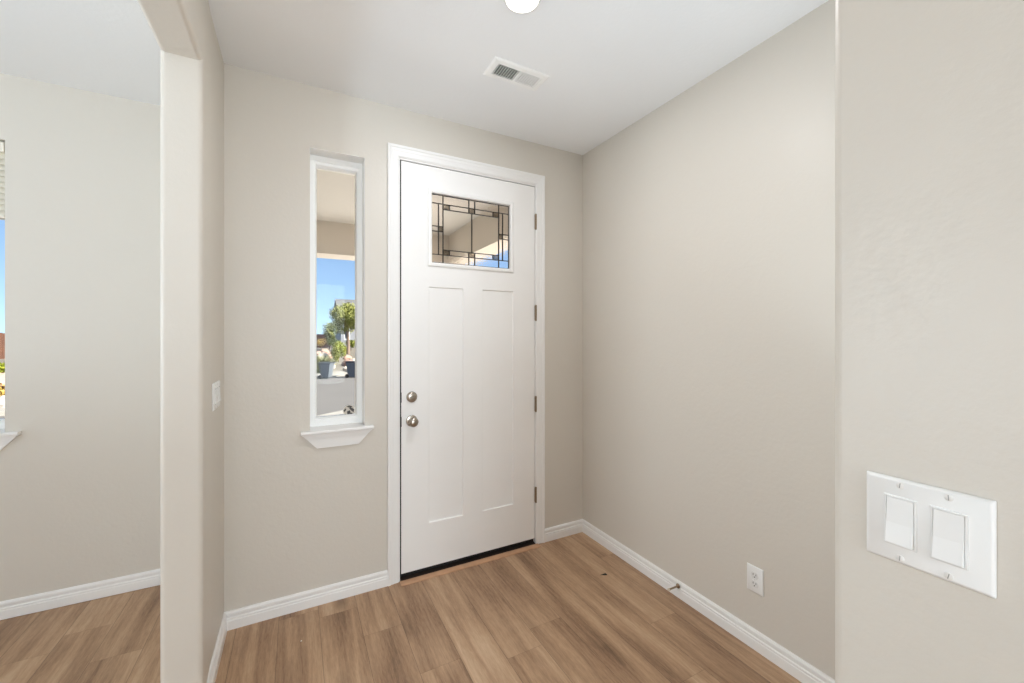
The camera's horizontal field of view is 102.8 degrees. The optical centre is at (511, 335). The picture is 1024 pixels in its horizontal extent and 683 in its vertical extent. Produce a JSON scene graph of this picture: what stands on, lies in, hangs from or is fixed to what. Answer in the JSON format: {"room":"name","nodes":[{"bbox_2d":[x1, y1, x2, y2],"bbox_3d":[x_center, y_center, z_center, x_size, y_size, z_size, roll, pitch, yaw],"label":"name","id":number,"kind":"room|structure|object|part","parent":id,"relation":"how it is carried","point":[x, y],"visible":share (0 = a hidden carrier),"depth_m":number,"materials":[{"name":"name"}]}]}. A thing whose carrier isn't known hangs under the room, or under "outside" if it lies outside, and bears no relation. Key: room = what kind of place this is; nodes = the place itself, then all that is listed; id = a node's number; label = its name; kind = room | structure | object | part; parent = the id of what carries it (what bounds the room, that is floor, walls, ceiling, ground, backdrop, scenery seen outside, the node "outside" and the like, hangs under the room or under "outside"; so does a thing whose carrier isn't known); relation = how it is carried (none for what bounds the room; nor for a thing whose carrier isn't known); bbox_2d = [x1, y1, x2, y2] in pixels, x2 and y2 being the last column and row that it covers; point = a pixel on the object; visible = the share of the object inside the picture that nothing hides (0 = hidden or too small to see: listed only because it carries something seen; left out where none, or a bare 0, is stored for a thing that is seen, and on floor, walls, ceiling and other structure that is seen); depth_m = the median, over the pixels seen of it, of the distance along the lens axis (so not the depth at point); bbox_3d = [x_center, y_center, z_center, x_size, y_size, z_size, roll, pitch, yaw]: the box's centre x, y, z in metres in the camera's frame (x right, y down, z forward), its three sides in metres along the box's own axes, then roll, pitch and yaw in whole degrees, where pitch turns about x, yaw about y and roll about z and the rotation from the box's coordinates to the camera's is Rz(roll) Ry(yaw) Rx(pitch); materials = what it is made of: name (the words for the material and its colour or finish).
{"room":"entryway","nodes":[
{"label":"entryway","id":0,"kind":"room"},
{"bbox_2d":[0,73,159,601],"bbox_3d":[-3.467,0.078,1.666,3.722,2.793,0.155,0,0,-28],"label":"wall","id":1,"kind":"structure","parent":0,"point":[80,481],"depth_m":2.18,"materials":[{"name":"beige paint"}]},
{"bbox_2d":[0,142,4,219],"bbox_3d":[-3.262,-0.788,1.737,1.531,0.385,0.060,0,0,-28],"label":"window blind","id":2,"kind":"object","parent":1,"relation":"attached to","point":[2,144],"visible":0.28,"depth_m":2.08,"materials":[{"name":"white plastic"}]},
{"bbox_2d":[0,418,20,450],"bbox_3d":[-3.267,-0.203,1.747,1.667,1.568,0.179,0,0,-28],"label":"window sill","id":3,"kind":"structure","parent":1,"relation":"in","point":[6,438],"depth_m":2.05,"materials":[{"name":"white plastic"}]},
{"bbox_3d":[-3.298,-0.251,1.806,1.551,1.471,0.045,0,0,-28],"label":"frame","id":4,"kind":"part","parent":3,"relation":"part of","materials":[{"name":"white plastic"}]},
{"bbox_3d":[-3.256,0.495,1.727,1.667,0.020,0.134,0,0,-28],"label":"sill","id":5,"kind":"part","parent":3,"relation":"part of","materials":[{"name":"white paint"}]},
{"bbox_2d":[0,569,159,619],"bbox_3d":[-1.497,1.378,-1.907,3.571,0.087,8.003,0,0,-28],"label":"baseboard","id":6,"kind":"structure","parent":1,"relation":"attached to","point":[11,608],"depth_m":2.17,"materials":[{"name":"white paint"}]},
{"bbox_2d":[137,0,223,682],"bbox_3d":[-0.853,0.068,0.832,0.124,2.813,4.068,0,0,-28],"label":"wall partition","id":7,"kind":"structure","parent":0,"point":[191,60],"depth_m":1.48,"materials":[{"name":"beige paint"}]},
{"bbox_2d":[212,380,220,411],"bbox_3d":[-1.279,0.258,1.773,0.013,0.115,0.163,0,0,-28],"label":"light switch","id":8,"kind":"object","parent":7,"relation":"attached to","point":[216,397],"visible":1,"depth_m":1.74,"materials":[{"name":"white plastic"}]},
{"bbox_2d":[0,532,801,682],"bbox_3d":[0.569,1.485,-0.859,8.640,0.120,8.250,0,0,-28],"label":"floor","id":9,"kind":"structure","parent":0,"point":[548,613],"depth_m":1.93,"materials":[{"name":"brown wood"}]},
{"bbox_2d":[400,541,540,586],"bbox_3d":[-0.267,1.419,2.629,0.929,0.012,0.211,0,0,-28],"label":"threshold","id":10,"kind":"object","parent":9,"relation":"on","point":[427,574],"visible":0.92,"depth_m":2.54,"materials":[{"name":"brown metal"}]},
{"bbox_2d":[224,63,582,611],"bbox_3d":[-0.409,0.078,2.588,2.311,2.793,0.160,0,0,-28],"label":"wall","id":11,"kind":"structure","parent":0,"point":[299,516],"depth_m":2.14,"materials":[{"name":"beige paint"}]},
{"bbox_2d":[207,570,387,682],"bbox_3d":[-0.931,1.381,1.927,0.771,0.087,0.523,0,0,-28],"label":"baseboard","id":12,"kind":"structure","parent":11,"relation":"attached to","point":[255,613],"depth_m":2.10,"materials":[{"name":"white paint"}]},
{"bbox_2d":[301,154,373,448],"bbox_3d":[-0.967,-0.199,2.262,0.363,1.590,0.171,0,0,-28],"label":"window","id":13,"kind":"structure","parent":11,"relation":"in","point":[327,433],"depth_m":2.27,"materials":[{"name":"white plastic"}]},
{"bbox_3d":[-0.996,-0.247,2.318,0.275,1.493,0.045,0,0,-28],"label":"frame","id":14,"kind":"part","parent":13,"relation":"part of","materials":[{"name":"white plastic"}]},
{"bbox_3d":[-0.956,0.510,2.242,0.363,0.020,0.126,0,0,-28],"label":"sill","id":15,"kind":"part","parent":13,"relation":"part of","materials":[{"name":"white paint"}]},
{"bbox_2d":[343,405,354,414],"bbox_3d":[-0.938,0.430,2.351,0.062,0.062,0.001,0,0,-28],"label":"sticker","id":16,"kind":"object","parent":13,"relation":"attached to","point":[349,409],"visible":1,"depth_m":2.35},
{"bbox_2d":[310,147,364,424],"bbox_3d":[-0.980,-0.247,2.287,0.275,1.492,0.158,0,0,-28],"label":"window frame","id":17,"kind":"structure","parent":11,"relation":"in","point":[313,151],"depth_m":2.30,"materials":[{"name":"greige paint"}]},
{"bbox_2d":[387,142,544,585],"bbox_3d":[-0.279,0.163,2.644,1.053,2.524,0.174,0,0,-28],"label":"door frame","id":18,"kind":"structure","parent":11,"relation":"attached to","point":[394,151],"depth_m":2.37,"materials":[{"name":"white paint"}]},
{"bbox_2d":[400,161,536,576],"bbox_3d":[-0.238,0.197,2.584,0.922,2.432,0.110,0,0,-28],"label":"door","id":19,"kind":"structure","parent":11,"relation":"in","point":[468,400],"depth_m":2.56,"materials":[{"name":"white paint"}]},
{"bbox_3d":[-0.577,0.502,2.381,0.067,0.067,0.062,0,0,-28],"label":"knob","id":20,"kind":"part","parent":19,"relation":"part of","materials":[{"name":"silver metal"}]},
{"bbox_3d":[-0.256,-0.652,2.601,0.531,0.418,0.004,0,0,-28],"label":"border pane","id":21,"kind":"part","parent":19,"relation":"part of","materials":[{"name":"clear glass"}]},
{"bbox_3d":[-0.250,-0.652,2.589,0.580,0.470,0.024,0,0,-28],"label":"glass frame","id":22,"kind":"part","parent":19,"relation":"part of","materials":[{"name":"white paint"}]},
{"bbox_2d":[0,0,828,154],"bbox_3d":[0.552,-1.378,-0.832,8.500,0.120,8.314,0,0,-28],"label":"ceiling","id":23,"kind":"structure","parent":0,"point":[610,64],"depth_m":1.89,"materials":[{"name":"white paint"}]},
{"bbox_2d":[483,56,549,90],"bbox_3d":[0.024,-1.313,2.066,0.308,0.011,0.148,0,0,-28],"label":"ceiling vent","id":24,"kind":"object","parent":23,"relation":"in","point":[499,68],"visible":1,"depth_m":2.05,"materials":[{"name":"white plastic"}]},
{"bbox_2d":[504,0,540,13],"bbox_3d":[0.041,-1.310,1.591,0.147,0.017,0.147,0,0,-28],"label":"recessed light","id":25,"kind":"object","parent":23,"relation":"in","point":[518,6],"visible":1,"depth_m":1.61,"materials":[{"name":"white plastic"}]},
{"bbox_2d":[667,583,679,590],"bbox_3d":[0.869,1.361,2.205,0.078,0.025,0.025,0,0,-28],"label":"door stop","id":26,"kind":"object","parent":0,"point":[677,584],"visible":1,"depth_m":2.21,"materials":[{"name":"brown metal"}]},
{"bbox_2d":[583,0,834,679],"bbox_3d":[1.036,0.068,2.165,0.150,2.813,2.257,0,0,-28],"label":"wall","id":27,"kind":"structure","parent":0,"point":[709,218],"depth_m":1.98,"materials":[{"name":"beige paint"}]},
{"bbox_2d":[545,519,834,682],"bbox_3d":[0.852,1.381,1.989,0.338,0.087,2.076,0,0,-28],"label":"baseboard","id":28,"kind":"structure","parent":27,"relation":"attached to","point":[783,658],"depth_m":2.07,"materials":[{"name":"white paint"}]},
{"bbox_2d":[747,562,763,596],"bbox_3d":[1.106,1.111,1.861,0.008,0.119,0.076,0,0,-28],"label":"wall outlet","id":29,"kind":"object","parent":27,"relation":"attached to","point":[755,575],"visible":1,"depth_m":1.85,"materials":[{"name":"white plastic"}]},
{"bbox_2d":[751,580,757,587],"bbox_3d":[1.105,1.130,1.860,0.003,0.028,0.034,0,0,-28],"label":"socket","id":30,"kind":"object","parent":29,"relation":"attached to","point":[754,583],"depth_m":1.86,"materials":[{"name":"white plastic"}]},
{"bbox_2d":[751,571,757,579],"bbox_3d":[1.105,1.091,1.860,0.003,0.028,0.034,0,0,-28],"label":"socket","id":31,"kind":"object","parent":29,"relation":"attached to","point":[754,574],"depth_m":1.86,"materials":[{"name":"white plastic"}]},
{"bbox_2d":[835,0,1023,682],"bbox_3d":[1.303,0.068,0.446,1.281,2.813,1.074,0,0,-28],"label":"wall","id":32,"kind":"structure","parent":0,"point":[929,94],"depth_m":0.53,"materials":[{"name":"beige paint"}]},
{"bbox_2d":[867,471,996,598],"bbox_3d":[0.529,0.249,0.526,0.013,0.114,0.122,0,0,-28],"label":"light switch","id":33,"kind":"object","parent":32,"relation":"attached to","point":[948,535],"visible":1,"depth_m":0.52,"materials":[{"name":"white plastic"}]},
{"bbox_3d":[0.518,0.249,0.546,0.003,0.067,0.034,0,0,-28],"label":"rocker seat","id":34,"kind":"part","parent":33,"relation":"part of","materials":[{"name":"white plastic"}]},
{"bbox_3d":[0.540,0.249,0.505,0.003,0.067,0.034,0,0,-28],"label":"rocker seat","id":35,"kind":"part","parent":33,"relation":"part of","materials":[{"name":"white plastic"}]},
{"bbox_3d":[15.295,2.600,9.746,118.229,1.250,106.169,0,0,-28],"label":"ground","id":36,"kind":"structure","parent":0,"visible":0},
{"bbox_2d":[317,216,497,260],"bbox_3d":[-1.162,0.352,3.938,2.500,3.345,2.930,0,0,-28],"label":"beam","id":37,"kind":"structure","parent":36,"relation":"on","point":[335,240],"depth_m":4.73,"materials":[{"name":"beige paint"}]},
{"bbox_2d":[317,169,478,235],"bbox_3d":[-1.087,-1.423,3.978,2.410,0.205,2.930,0,0,-28],"label":"ceiling","id":38,"kind":"structure","parent":37,"relation":"on","point":[335,191],"depth_m":4.08,"materials":[{"name":"grey paint"}]},
{"label":"outside","id":39,"kind":"structure","parent":0,"visible":0},
{"bbox_2d":[0,345,354,391],"bbox_3d":[-55.425,1.961,40.171,147.619,2.413,142.579,0,0,-28],"label":"yard","id":40,"kind":"structure","parent":39,"point":[339,367],"depth_m":34.63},
{"bbox_2d":[0,333,4,358],"bbox_3d":[-31.678,0.680,17.008,0.067,1.705,15.144,0,0,22],"label":"fence","id":41,"kind":"object","parent":40,"relation":"on","point":[2,335],"visible":0.16,"depth_m":23.30,"materials":[{"name":"brown wood"}]},
{"bbox_2d":[0,373,4,388],"bbox_3d":[-21.240,1.886,17.018,0.697,0.697,0.888,0,0,6],"label":"boulder","id":42,"kind":"object","parent":40,"relation":"on","point":[2,375],"visible":0.12,"depth_m":16.87,"materials":[{"name":"beige stone"}]},
{"bbox_2d":[0,383,4,395],"bbox_3d":[-19.422,2.215,15.500,1.356,0.892,1.387,0,0,-28],"label":"round shrub","id":43,"kind":"object","parent":40,"relation":"on","point":[2,389],"visible":0.17,"depth_m":15.45,"materials":[{"name":"yellow plant"}]},
{"bbox_2d":[0,362,4,372],"bbox_3d":[-23.151,1.519,18.484,1.408,0.792,1.403,0,0,26],"label":"round shrub","id":44,"kind":"object","parent":40,"relation":"on","point":[2,365],"visible":0.28,"depth_m":18.35,"materials":[{"name":"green plant"}]},
{"bbox_2d":[317,338,326,349],"bbox_3d":[-17.302,0.907,37.003,0.787,1.457,0.953,0,0,12],"label":"round shrub","id":45,"kind":"object","parent":40,"relation":"on","point":[320,342],"visible":0.98,"depth_m":36.97,"materials":[{"name":"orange plant"}]},
{"bbox_2d":[317,334,328,347],"bbox_3d":[-21.476,0.668,44.020,3.552,1.738,0.067,0,0,0],"label":"fence","id":46,"kind":"object","parent":40,"relation":"on","point":[320,336],"visible":0.09,"depth_m":43.99,"materials":[{"name":"wood"}]},
{"bbox_2d":[317,352,328,358],"bbox_3d":[-15.488,1.691,33.478,1.013,0.643,1.341,0,0,-12],"label":"boulder","id":47,"kind":"object","parent":40,"relation":"on","point":[322,354],"visible":0.28,"depth_m":33.20,"materials":[{"name":"beige stone"}]},
{"bbox_2d":[322,321,336,349],"bbox_3d":[-18.295,-0.001,41.038,1.472,3.034,1.645,0,0,-28],"label":"broadleaf tree","id":48,"kind":"object","parent":40,"relation":"on","point":[330,332],"visible":0.77,"depth_m":40.70,"materials":[{"name":"green plant"}]},
{"bbox_2d":[327,337,335,348],"bbox_3d":[-17.013,0.844,38.499,0.851,1.487,0.732,0,0,-28],"label":"round shrub","id":49,"kind":"object","parent":40,"relation":"on","point":[330,341],"visible":0.89,"depth_m":38.41,"materials":[{"name":"green plant"}]},
{"bbox_2d":[330,340,346,361],"bbox_3d":[-14.206,1.334,33.503,1.272,1.918,1.088,0,0,-28],"label":"round shrub","id":50,"kind":"object","parent":40,"relation":"on","point":[338,348],"visible":0.99,"depth_m":33.29,"materials":[{"name":"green plant"}]},
{"bbox_2d":[328,302,354,353],"bbox_3d":[-15.307,-0.669,38.149,3.248,4.983,3.382,0,0,-9],"label":"broadleaf tree","id":51,"kind":"object","parent":40,"relation":"on","point":[344,314],"visible":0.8,"depth_m":37.53,"materials":[{"name":"green plant"}]},
{"bbox_2d":[334,299,354,346],"bbox_3d":[-16.070,-1.484,53.448,13.000,6.109,10.000,0,0,-27],"label":"house","id":52,"kind":"structure","parent":40,"relation":"on","point":[339,337],"depth_m":48.61,"materials":[{"name":"white"}]},
{"bbox_2d":[341,359,351,366],"bbox_3d":[-12.971,2.189,32.489,1.236,0.586,0.873,0,0,34],"label":"boulder","id":53,"kind":"object","parent":40,"relation":"on","point":[344,361],"visible":0.28,"depth_m":32.25,"materials":[{"name":"beige stone"}]},
{"bbox_2d":[343,355,351,359],"bbox_3d":[-14.193,1.882,35.187,0.759,0.416,0.577,0,0,-34],"label":"boulder","id":54,"kind":"object","parent":40,"relation":"on","point":[346,357],"visible":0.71,"depth_m":35.02,"materials":[{"name":"beige stone"}]},
{"bbox_2d":[345,340,354,347],"bbox_3d":[-16.031,0.994,40.528,1.080,1.231,1.037,0,0,-28],"label":"round shrub","id":55,"kind":"object","parent":40,"relation":"on","point":[352,342],"visible":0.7,"depth_m":40.47,"materials":[{"name":"green plant"}]},
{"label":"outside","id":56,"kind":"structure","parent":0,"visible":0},
{"bbox_2d":[0,376,354,418],"bbox_3d":[-9.136,2.990,20.257,10.398,0.550,119.980,0,0,23],"label":"road","id":57,"kind":"structure","parent":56,"point":[333,393],"depth_m":18.99,"materials":[{"name":"grey asphalt"}]},
{"bbox_2d":[0,373,346,415],"bbox_3d":[-14.026,2.865,22.361,0.250,0.520,119.980,0,0,23],"label":"kerb","id":58,"kind":"object","parent":57,"relation":"on","point":[2,413],"depth_m":27.19,"materials":[{"name":"concrete"}]},
{"bbox_2d":[318,362,334,378],"bbox_3d":[-11.903,2.214,26.201,0.845,1.079,0.690,0,0,2],"label":"wheelie bin","id":59,"kind":"object","parent":57,"relation":"on","point":[326,368],"visible":1,"depth_m":25.92,"materials":[{"name":"grey plastic"}]},
{"bbox_2d":[345,361,354,377],"bbox_3d":[-10.477,2.214,26.901,0.845,1.079,0.690,0,0,2],"label":"wheelie bin","id":60,"kind":"object","parent":57,"relation":"on","point":[350,365],"visible":0.83,"depth_m":26.61,"materials":[{"name":"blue plastic"}]},
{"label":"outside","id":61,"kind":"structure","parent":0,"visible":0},
{"bbox_2d":[316,408,354,426],"bbox_3d":[-3.533,2.865,17.846,1.400,0.500,119.981,0,0,23],"label":"sidewalk","id":62,"kind":"structure","parent":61,"point":[341,412],"depth_m":13.73,"materials":[{"name":"concrete"}]},
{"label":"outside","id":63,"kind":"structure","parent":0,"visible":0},
{"bbox_2d":[0,371,346,410],"bbox_3d":[-14.945,2.850,22.756,1.749,0.510,119.981,0,0,23],"label":"sidewalk","id":64,"kind":"structure","parent":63,"point":[334,372],"depth_m":28.12,"materials":[{"name":"concrete"}]},
{"bbox_2d":[0,395,4,407],"bbox_3d":[-18.543,2.406,14.908,0.620,0.464,0.504,0,0,22],"label":"boulder","id":65,"kind":"object","parent":64,"relation":"on","point":[2,398],"visible":0.3,"depth_m":14.74,"materials":[{"name":"beige stone"}]},
{"bbox_2d":[317,355,338,372],"bbox_3d":[-13.384,1.934,28.340,2.896,1.581,2.876,0,0,-28],"label":"clump","id":66,"kind":"object","parent":64,"relation":"on","point":[319,359],"visible":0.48,"depth_m":28.06,"materials":[{"name":"green plant"}]}
]}

